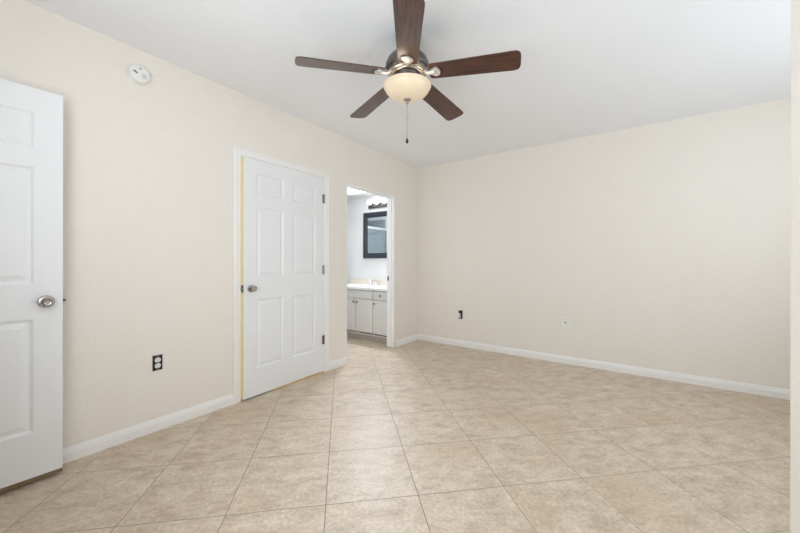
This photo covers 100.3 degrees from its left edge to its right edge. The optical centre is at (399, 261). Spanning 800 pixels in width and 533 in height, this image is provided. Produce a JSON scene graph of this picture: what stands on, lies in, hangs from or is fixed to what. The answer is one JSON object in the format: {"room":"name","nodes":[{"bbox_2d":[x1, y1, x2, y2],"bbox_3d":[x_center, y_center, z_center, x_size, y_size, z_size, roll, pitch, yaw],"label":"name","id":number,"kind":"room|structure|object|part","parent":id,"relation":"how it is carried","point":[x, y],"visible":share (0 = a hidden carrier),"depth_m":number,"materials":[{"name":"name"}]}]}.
{"room":"empty bedroom","nodes":[
{"label":"empty bedroom","id":0,"kind":"room"},
{"bbox_2d":[0,0,417,448],"bbox_3d":[-1.567,-0.122,2.555,0.120,2.570,6.140,0,0,35],"label":"wall","id":1,"kind":"structure","parent":0,"point":[148,170],"depth_m":2.29,"materials":[{"name":"white paint"}]},
{"bbox_2d":[126,63,150,84],"bbox_3d":[-1.717,-1.240,2.203,0.041,0.129,0.129,0,0,35],"label":"smoke detector","id":2,"kind":"object","parent":1,"relation":"attached to","point":[137,73],"visible":1,"depth_m":2.19,"materials":[{"name":"white plastic"}]},
{"bbox_3d":[-1.729,-1.240,2.211,0.013,0.129,0.129,0,0,35],"label":"plate","id":3,"kind":"part","parent":2,"relation":"part of","materials":[{"name":"white plastic"}]},
{"bbox_2d":[152,354,161,370],"bbox_3d":[-1.670,0.697,2.302,0.010,0.104,0.058,0,0,35],"label":"electrical outlet","id":4,"kind":"object","parent":1,"relation":"attached to","point":[157,359],"visible":1,"depth_m":2.30,"materials":[{"name":"black plastic"}]},
{"bbox_2d":[62,334,417,463],"bbox_3d":[-1.086,1.122,3.119,0.014,0.084,4.660,0,0,35],"label":"baseboard","id":5,"kind":"structure","parent":1,"relation":"attached to","point":[83,449],"depth_m":2.27,"materials":[{"name":"white paint"}]},
{"bbox_2d":[233,146,329,403],"bbox_3d":[-1.107,0.110,3.187,0.137,2.107,1.034,0,0,35],"label":"door frame","id":6,"kind":"structure","parent":1,"relation":"attached to","point":[239,153],"depth_m":2.78,"materials":[{"name":"white paint"}]},
{"bbox_2d":[241,157,324,399],"bbox_3d":[-1.067,0.140,3.155,0.161,2.020,0.914,0,0,34],"label":"door","id":7,"kind":"structure","parent":1,"relation":"in","point":[283,337],"depth_m":3.08,"materials":[{"name":"white paint"}]},
{"bbox_3d":[-1.235,0.227,2.814,0.063,0.066,0.066,0,0,34],"label":"knob","id":8,"kind":"part","parent":7,"relation":"part of","materials":[{"name":"silver metal"}]},
{"bbox_2d":[346,183,394,356],"bbox_3d":[-0.392,0.135,4.204,0.120,2.060,0.921,0,0,35],"label":"door frame","id":9,"kind":"structure","parent":1,"relation":"attached to","point":[390,198],"depth_m":4.55,"materials":[{"name":"white paint"}]},
{"bbox_2d":[347,188,374,198],"bbox_3d":[-1.480,-1.168,5.258,2.880,0.138,1.640,0,0,35],"label":"ceiling","id":10,"kind":"structure","parent":0,"point":[351,193],"depth_m":5.45,"materials":[{"name":"white paint"}]},
{"bbox_2d":[347,195,386,282],"bbox_3d":[-1.525,-0.037,5.301,3.000,2.400,1.860,0,0,35],"label":"wall","id":11,"kind":"structure","parent":0,"point":[358,266],"depth_m":5.70,"materials":[{"name":"white paint"}]},
{"bbox_2d":[349,278,386,284],"bbox_3d":[-0.364,0.331,5.452,1.280,0.092,0.018,0,0,35],"label":"backsplash","id":12,"kind":"structure","parent":11,"relation":"attached to","point":[351,280],"depth_m":5.59,"materials":[{"name":"beige tile"}]},
{"bbox_2d":[363,211,386,257],"bbox_3d":[-0.375,-0.436,5.458,0.590,0.758,0.030,0,0,35],"label":"wall mirror","id":13,"kind":"object","parent":11,"relation":"attached to","point":[374,223],"visible":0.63,"depth_m":5.49,"materials":[{"name":"black paint"}]},
{"bbox_2d":[368,216,386,252],"bbox_3d":[-0.368,-0.436,5.466,0.420,0.588,0.006,0,0,35],"label":"mirror glass","id":14,"kind":"object","parent":13,"relation":"attached to","point":[377,225],"depth_m":5.46,"materials":[{"name":"silver mirror"}]},
{"bbox_2d":[367,198,386,208],"bbox_3d":[-0.358,-0.939,5.385,0.470,0.123,0.130,0,0,35],"label":"vanity light","id":15,"kind":"object","parent":11,"relation":"attached to","point":[377,204],"visible":0.98,"depth_m":5.40,"materials":[{"name":"white glass"}]},
{"bbox_2d":[0,336,789,532],"bbox_3d":[-0.835,1.214,2.105,7.840,0.100,6.260,0,0,35],"label":"floor","id":16,"kind":"structure","parent":0,"point":[417,436],"depth_m":1.95,"materials":[{"name":"tile"}]},
{"bbox_2d":[270,371,323,390],"bbox_3d":[-1.103,1.159,3.183,0.112,0.009,0.896,0,0,35],"label":"threshold","id":17,"kind":"object","parent":16,"relation":"on","point":[322,371],"visible":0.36,"depth_m":3.27,"materials":[{"name":"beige tile"}]},
{"bbox_2d":[347,289,386,342],"bbox_3d":[-0.519,0.789,5.227,1.268,0.752,0.566,0,0,35],"label":"vanity cabinet","id":18,"kind":"object","parent":16,"relation":"on","point":[366,309],"visible":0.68,"depth_m":4.89,"materials":[{"name":"white paint"}]},
{"bbox_3d":[-0.798,0.799,5.124,0.328,0.481,0.019,0,0,35],"label":"cabinet door","id":19,"kind":"part","parent":18,"relation":"part of","materials":[{"name":"white paint"}]},
{"bbox_3d":[-0.662,0.485,5.028,0.660,0.116,0.019,0,0,35],"label":"false drawer","id":20,"kind":"part","parent":18,"relation":"part of","materials":[{"name":"white paint"}]},
{"bbox_3d":[-0.527,0.799,4.931,0.326,0.481,0.019,0,0,35],"label":"cabinet door","id":21,"kind":"part","parent":18,"relation":"part of","materials":[{"name":"white paint"}]},
{"bbox_2d":[347,283,386,290],"bbox_3d":[-0.521,0.395,5.232,1.280,0.036,0.559,0,0,35],"label":"countertop","id":22,"kind":"structure","parent":18,"relation":"on","point":[349,285],"depth_m":5.05,"materials":[{"name":"white stone"}]},
{"bbox_2d":[369,279,376,284],"bbox_3d":[-0.448,0.326,5.377,0.138,0.103,0.128,0,0,-21],"label":"faucet","id":23,"kind":"object","parent":22,"relation":"on","point":[370,281],"visible":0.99,"depth_m":5.35,"materials":[{"name":"silver metal"}]},
{"bbox_3d":[-0.269,0.485,4.748,0.281,0.116,0.019,0,0,35],"label":"drawer","id":24,"kind":"part","parent":18,"relation":"part of","materials":[{"name":"white paint"}]},
{"bbox_3d":[-0.270,0.800,4.748,0.281,0.481,0.019,0,0,35],"label":"cabinet door","id":25,"kind":"part","parent":18,"relation":"part of","materials":[{"name":"white paint"}]},
{"bbox_2d":[24,0,790,167],"bbox_3d":[0.392,-1.453,1.234,4.840,0.100,6.260,0,0,35],"label":"ceiling","id":26,"kind":"structure","parent":0,"point":[588,67],"depth_m":2.27,"materials":[{"name":"white paint"}]},
{"bbox_2d":[295,0,520,142],"bbox_3d":[0.075,-1.070,2.115,1.292,0.668,1.241,0,0,35],"label":"ceiling fan","id":27,"kind":"object","parent":26,"relation":"hanging from","point":[407,67],"visible":1,"depth_m":1.97,"materials":[{"name":"brown wood"}]},
{"bbox_3d":[-0.339,-1.145,1.960,0.530,0.006,0.144,-3,13,-17],"label":"blade","id":28,"kind":"part","parent":27,"relation":"part of","materials":[{"name":"brown wood"}]},
{"bbox_3d":[-0.188,-1.145,2.408,0.144,0.006,0.530,-14,5,-35],"label":"blade","id":29,"kind":"part","parent":27,"relation":"part of","materials":[{"name":"brown wood"}]},
{"bbox_3d":[0.045,-1.052,2.080,0.298,0.087,0.298,0,0,35],"label":"lamp shade","id":30,"kind":"part","parent":27,"relation":"part of","materials":[{"name":"white glass"}]},
{"bbox_3d":[0.041,-1.144,1.677,0.144,0.006,0.530,12,3,0],"label":"blade","id":31,"kind":"part","parent":27,"relation":"part of","materials":[{"name":"brown wood"}]},
{"bbox_3d":[0.285,-1.144,2.403,0.144,0.006,0.530,-14,-11,35],"label":"blade","id":32,"kind":"part","parent":27,"relation":"part of","materials":[{"name":"brown wood"}]},
{"bbox_3d":[0.426,-1.144,1.952,0.530,0.006,0.144,3,-10,19],"label":"blade","id":33,"kind":"part","parent":27,"relation":"part of","materials":[{"name":"brown wood"}]},
{"bbox_2d":[417,97,790,389],"bbox_3d":[2.172,-0.115,3.733,4.840,2.570,0.120,0,0,35],"label":"wall","id":34,"kind":"structure","parent":0,"point":[666,245],"depth_m":3.50,"materials":[{"name":"white paint"}]},
{"bbox_2d":[458,310,462,318],"bbox_3d":[0.834,0.730,4.606,0.058,0.116,0.010,0,0,35],"label":"outlet box","id":35,"kind":"object","parent":34,"relation":"attached to","point":[460,314],"visible":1,"depth_m":4.61,"materials":[{"name":"black plastic"}]},
{"bbox_2d":[561,318,569,328],"bbox_3d":[1.902,0.708,3.839,0.086,0.120,0.018,0,0,35],"label":"wall plate","id":36,"kind":"object","parent":34,"relation":"attached to","point":[565,322],"visible":1,"depth_m":3.84,"materials":[{"name":"white plastic"}]},
{"bbox_2d":[418,334,789,399],"bbox_3d":[2.130,1.129,3.678,4.600,0.084,0.014,0,0,35],"label":"baseboard","id":37,"kind":"structure","parent":34,"relation":"attached to","point":[774,392],"depth_m":3.49,"materials":[{"name":"white paint"}]},
{"bbox_2d":[790,0,799,532],"bbox_3d":[1.102,-0.117,-0.337,1.615,2.570,1.572,0,0,35],"label":"wall","id":38,"kind":"structure","parent":0,"point":[795,4],"depth_m":0.75,"materials":[{"name":"white paint"}]},
{"bbox_3d":[-1.213,-0.122,0.276,3.105,2.570,0.120,0,0,36],"label":"wall","id":39,"kind":"structure","parent":0,"visible":0},
{"bbox_2d":[0,79,65,492],"bbox_3d":[-2.106,0.119,1.519,0.161,2.053,0.834,0,0,37],"label":"door","id":40,"kind":"structure","parent":39,"relation":"in","point":[31,119],"depth_m":1.74,"materials":[{"name":"white paint"}]},
{"bbox_3d":[-1.860,0.212,1.760,0.063,0.066,0.066,0,0,38],"label":"knob","id":41,"kind":"part","parent":40,"relation":"part of","materials":[{"name":"silver metal"}]}
]}

